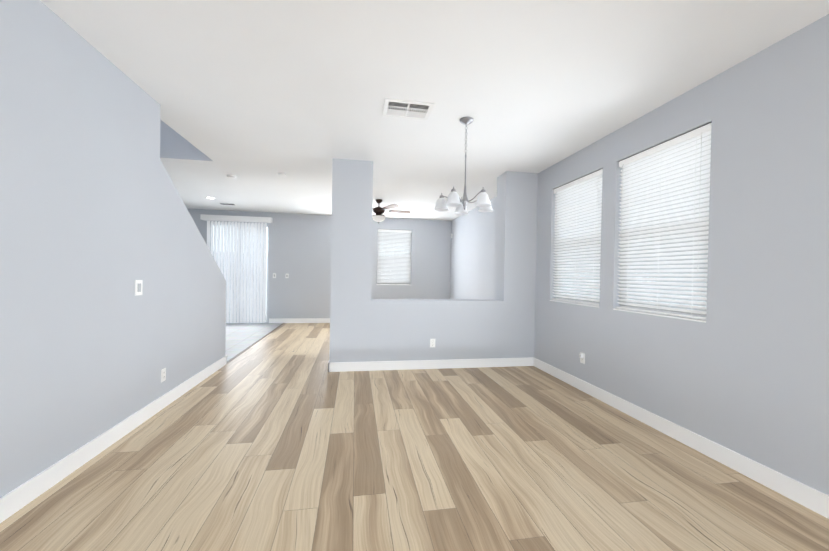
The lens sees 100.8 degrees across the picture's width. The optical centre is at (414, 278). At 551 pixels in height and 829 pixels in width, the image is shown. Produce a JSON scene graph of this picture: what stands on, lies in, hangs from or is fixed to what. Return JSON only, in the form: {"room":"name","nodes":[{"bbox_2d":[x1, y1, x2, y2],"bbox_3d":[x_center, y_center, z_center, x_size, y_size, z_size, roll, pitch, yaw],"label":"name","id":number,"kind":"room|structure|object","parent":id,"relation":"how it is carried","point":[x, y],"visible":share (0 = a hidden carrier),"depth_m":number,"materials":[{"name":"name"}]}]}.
{"room":"dining room","nodes":[
{"label":"dining room","id":0,"kind":"room"},
{"bbox_2d":[0,0,225,497],"bbox_3d":[-1.980,-0.143,0.820,0.166,2.740,7.780,1,1,-10],"label":"wall","id":1,"kind":"structure","parent":0,"point":[96,221],"depth_m":2.20,"materials":[{"name":"paint"}]},
{"bbox_2d":[0,355,226,522],"bbox_3d":[-1.915,1.169,0.856,0.014,0.118,7.794,1,1,-10],"label":"baseboard","id":2,"kind":"structure","parent":1,"relation":"attached to","point":[15,500],"depth_m":2.26,"materials":[{"name":"white wood"}]},
{"bbox_2d":[135,280,142,295],"bbox_3d":[-2.233,0.076,2.780,0.009,0.124,0.092,1,1,-10],"label":"light switch","id":3,"kind":"object","parent":1,"relation":"attached to","point":[138,286],"visible":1,"depth_m":2.77,"materials":[{"name":"white plastic"}]},
{"bbox_2d":[161,368,165,381],"bbox_3d":[-2.313,0.892,3.163,0.008,0.116,0.072,1,1,-10],"label":"outlet","id":4,"kind":"object","parent":1,"relation":"attached to","point":[163,374],"visible":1,"depth_m":3.16,"materials":[{"name":"white plastic"}]},
{"bbox_2d":[160,119,211,160],"bbox_3d":[-2.757,-2.873,2.205,1.180,2.660,4.850,1,1,-10],"label":"wall","id":5,"kind":"structure","parent":0,"point":[174,144],"depth_m":4.51,"materials":[{"name":"paint"}]},
{"bbox_2d":[225,323,281,360],"bbox_3d":[-3.796,1.206,2.600,3.096,0.060,11.870,1,1,-10],"label":"floor","id":6,"kind":"structure","parent":0,"point":[239,337],"depth_m":6.92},
{"bbox_2d":[227,323,283,363],"bbox_3d":[-2.923,1.144,6.627,0.038,0.007,3.930,1,1,-10],"label":"threshold strip","id":7,"kind":"object","parent":6,"relation":"on","point":[234,357],"depth_m":5.87,"materials":[{"name":"brown"}]},
{"bbox_2d":[188,209,450,322],"bbox_3d":[-2.592,-0.240,8.735,7.512,2.740,0.150,1,1,-10],"label":"wall","id":8,"kind":"structure","parent":0,"point":[300,249],"depth_m":8.68,"materials":[{"name":"paint"}]},
{"bbox_2d":[200,214,272,222],"bbox_3d":[-4.277,-1.430,8.283,1.580,0.130,0.135,1,1,-10],"label":"valance","id":9,"kind":"object","parent":8,"relation":"attached to","point":[236,218],"visible":1,"depth_m":8.22,"materials":[{"name":"white"}]},
{"bbox_2d":[207,220,266,322],"bbox_3d":[-4.299,-0.140,8.290,1.354,2.450,0.033,1,1,-10],"label":"vane","id":10,"kind":"object","parent":9,"relation":"hanging from","point":[237,239],"visible":0.77,"depth_m":8.31,"materials":[{"name":"white plastic"}]},
{"bbox_2d":[213,223,269,322],"bbox_3d":[-4.302,-0.117,8.450,1.390,2.440,0.115,1,1,-10],"label":"door","id":11,"kind":"structure","parent":8,"relation":"in","point":[267,282],"depth_m":8.54,"materials":[{"name":"silver metal"}]},
{"bbox_2d":[269,318,329,322],"bbox_3d":[-1.326,1.092,8.889,4.622,0.118,0.014,1,1,-10],"label":"baseboard","id":12,"kind":"structure","parent":8,"relation":"attached to","point":[271,320],"depth_m":8.60,"materials":[{"name":"white"}]},
{"bbox_2d":[377,233,411,284],"bbox_3d":[-0.545,-0.552,9.125,0.910,1.460,0.060,1,1,-10],"label":"window","id":13,"kind":"structure","parent":8,"relation":"in","point":[391,266],"depth_m":9.11,"materials":[{"name":"white plastic"}]},
{"bbox_2d":[377,229,411,284],"bbox_3d":[-0.532,-0.555,9.055,0.890,1.436,0.056,1,1,-10],"label":"window blind","id":14,"kind":"object","parent":13,"relation":"attached to","point":[398,238],"visible":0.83,"depth_m":9.06,"materials":[{"name":"white plastic"}]},
{"bbox_2d":[0,323,828,550],"bbox_3d":[-0.095,1.265,3.240,4.416,0.060,11.870,1,1,-10],"label":"floor","id":15,"kind":"structure","parent":0,"point":[281,438],"depth_m":2.15,"materials":[{"name":"beige wood"}]},
{"bbox_2d":[329,158,537,362],"bbox_3d":[0.301,-0.146,4.805,2.846,2.740,0.320,1,1,-10],"label":"wall","id":16,"kind":"structure","parent":0,"point":[364,327],"depth_m":4.63,"materials":[{"name":"paint"}]},
{"bbox_2d":[328,357,531,371],"bbox_3d":[0.279,1.167,4.650,2.818,0.118,0.014,1,1,-10],"label":"baseboard","id":17,"kind":"structure","parent":16,"relation":"attached to","point":[491,362],"depth_m":4.62,"materials":[{"name":"white wood"}]},
{"bbox_2d":[430,339,434,346],"bbox_3d":[0.247,0.877,4.644,0.072,0.116,0.008,1,1,-10],"label":"outlet","id":18,"kind":"object","parent":16,"relation":"attached to","point":[432,342],"visible":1,"depth_m":4.64,"materials":[{"name":"white plastic"}]},
{"bbox_2d":[40,0,828,220],"bbox_3d":[-1.570,-1.569,2.946,7.512,0.080,11.870,1,1,-10],"label":"ceiling","id":19,"kind":"structure","parent":0,"point":[255,97],"depth_m":2.54,"materials":[{"name":"paint"}]},
{"bbox_2d":[227,174,236,178],"bbox_3d":[-2.807,-1.558,5.268,0.132,0.036,0.132,1,1,-10],"label":"smoke detector","id":20,"kind":"object","parent":19,"relation":"attached to","point":[231,176],"visible":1,"depth_m":5.23,"materials":[{"name":"white plastic"}]},
{"bbox_2d":[372,199,410,222],"bbox_3d":[-0.682,-1.320,6.841,1.249,0.470,1.255,1,1,-10],"label":"ceiling fan","id":21,"kind":"object","parent":19,"relation":"hanging from","point":[379,216],"visible":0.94,"depth_m":6.73,"materials":[{"name":"brown metal"}]},
{"bbox_2d":[382,98,434,119],"bbox_3d":[-0.063,-1.500,3.050,0.428,0.012,0.318,1,1,-10],"label":"ceiling vent","id":22,"kind":"object","parent":19,"relation":"in","point":[409,109],"visible":1,"depth_m":3.03,"materials":[{"name":"white metal"}]},
{"bbox_2d":[434,117,492,214],"bbox_3d":[0.491,-1.071,3.255,0.574,0.850,0.574,1,1,-10],"label":"dining chandelier","id":23,"kind":"object","parent":19,"relation":"hanging from","point":[483,202],"visible":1,"depth_m":3.23,"materials":[{"name":"white glass"}]},
{"bbox_2d":[450,14,828,495],"bbox_3d":[2.031,-0.102,3.588,0.150,2.740,11.870,1,1,-10],"label":"wall","id":24,"kind":"structure","parent":0,"point":[743,370],"depth_m":2.31,"materials":[{"name":"paint"}]},
{"bbox_2d":[550,300,598,307],"bbox_3d":[1.907,0.298,4.077,0.084,0.012,0.933,1,1,-10],"label":"window sill","id":25,"kind":"structure","parent":24,"relation":"attached to","point":[575,303],"depth_m":3.98,"materials":[{"name":"white"}]},
{"bbox_2d":[556,261,598,303],"bbox_3d":[1.992,-0.431,4.082,0.060,1.473,0.935,1,1,-10],"label":"window","id":26,"kind":"structure","parent":24,"relation":"in","point":[575,294],"depth_m":4.13,"materials":[{"name":"white plastic"}]},
{"bbox_2d":[552,169,602,305],"bbox_3d":[1.922,-0.436,4.070,0.056,1.449,0.915,1,1,-10],"label":"window blind","id":27,"kind":"object","parent":24,"relation":"attached to","point":[578,220],"visible":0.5,"depth_m":4.03,"materials":[{"name":"white plastic"}]},
{"bbox_2d":[554,192,597,272],"bbox_3d":[1.891,-0.593,4.066,0.012,1.053,0.795,1,1,-10],"label":"blind wand","id":28,"kind":"object","parent":27,"relation":"hanging from","point":[555,220],"visible":1,"depth_m":4.45,"materials":[{"name":"white plastic"}]},
{"bbox_2d":[579,352,584,363],"bbox_3d":[1.875,0.897,3.856,0.034,0.116,0.072,1,1,-10],"label":"outlet","id":29,"kind":"object","parent":24,"relation":"attached to","point":[582,357],"visible":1,"depth_m":3.84,"materials":[{"name":"white plastic"}]},
{"bbox_2d":[613,308,705,322],"bbox_3d":[2.098,0.313,2.971,0.084,0.012,0.918,1,1,-10],"label":"window sill","id":30,"kind":"structure","parent":24,"relation":"attached to","point":[678,317],"depth_m":2.87,"materials":[{"name":"white"}]},
{"bbox_2d":[621,258,705,316],"bbox_3d":[2.183,-0.416,2.976,0.060,1.473,0.920,1,1,-10],"label":"window","id":31,"kind":"structure","parent":24,"relation":"in","point":[660,298],"depth_m":2.98,"materials":[{"name":"white plastic"}]},
{"bbox_2d":[618,122,711,161],"bbox_3d":[2.126,-1.149,2.956,0.052,0.008,0.916,1,1,-10],"label":"headrail","id":32,"kind":"object","parent":31,"relation":"attached to","point":[667,140],"visible":0.21,"depth_m":2.85,"materials":[{"name":"grey"}]},
{"bbox_2d":[616,123,711,319],"bbox_3d":[2.113,-0.421,2.964,0.056,1.449,0.900,1,1,-10],"label":"window blind","id":33,"kind":"object","parent":24,"relation":"attached to","point":[665,192],"visible":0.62,"depth_m":2.88,"materials":[{"name":"white plastic"}]},
{"bbox_2d":[621,132,701,271],"bbox_3d":[2.082,-0.578,2.960,0.012,1.053,0.780,1,1,-10],"label":"blind cord","id":34,"kind":"object","parent":33,"relation":"hanging from","point":[699,203],"visible":0.98,"depth_m":2.59,"materials":[{"name":"white plastic"}]},
{"bbox_2d":[532,357,828,518],"bbox_3d":[2.319,1.239,1.321,0.014,0.118,7.269,1,1,-10],"label":"baseboard","id":35,"kind":"structure","parent":24,"relation":"attached to","point":[813,499],"depth_m":2.44,"materials":[{"name":"white wood"}]},
{"bbox_3d":[-1.534,1.255,7.726,24.000,0.050,28.000,1,1,-10],"label":"ground","id":36,"kind":"structure","parent":0,"visible":0},
{"bbox_2d":[216,252,707,311],"bbox_3d":[-2.569,0.271,4.997,15.000,2.000,17.000,1,1,-10],"label":"wall","id":37,"kind":"structure","parent":36,"relation":"on","point":[564,287],"depth_m":6.31,"materials":[{"name":"white paint"}]}
]}

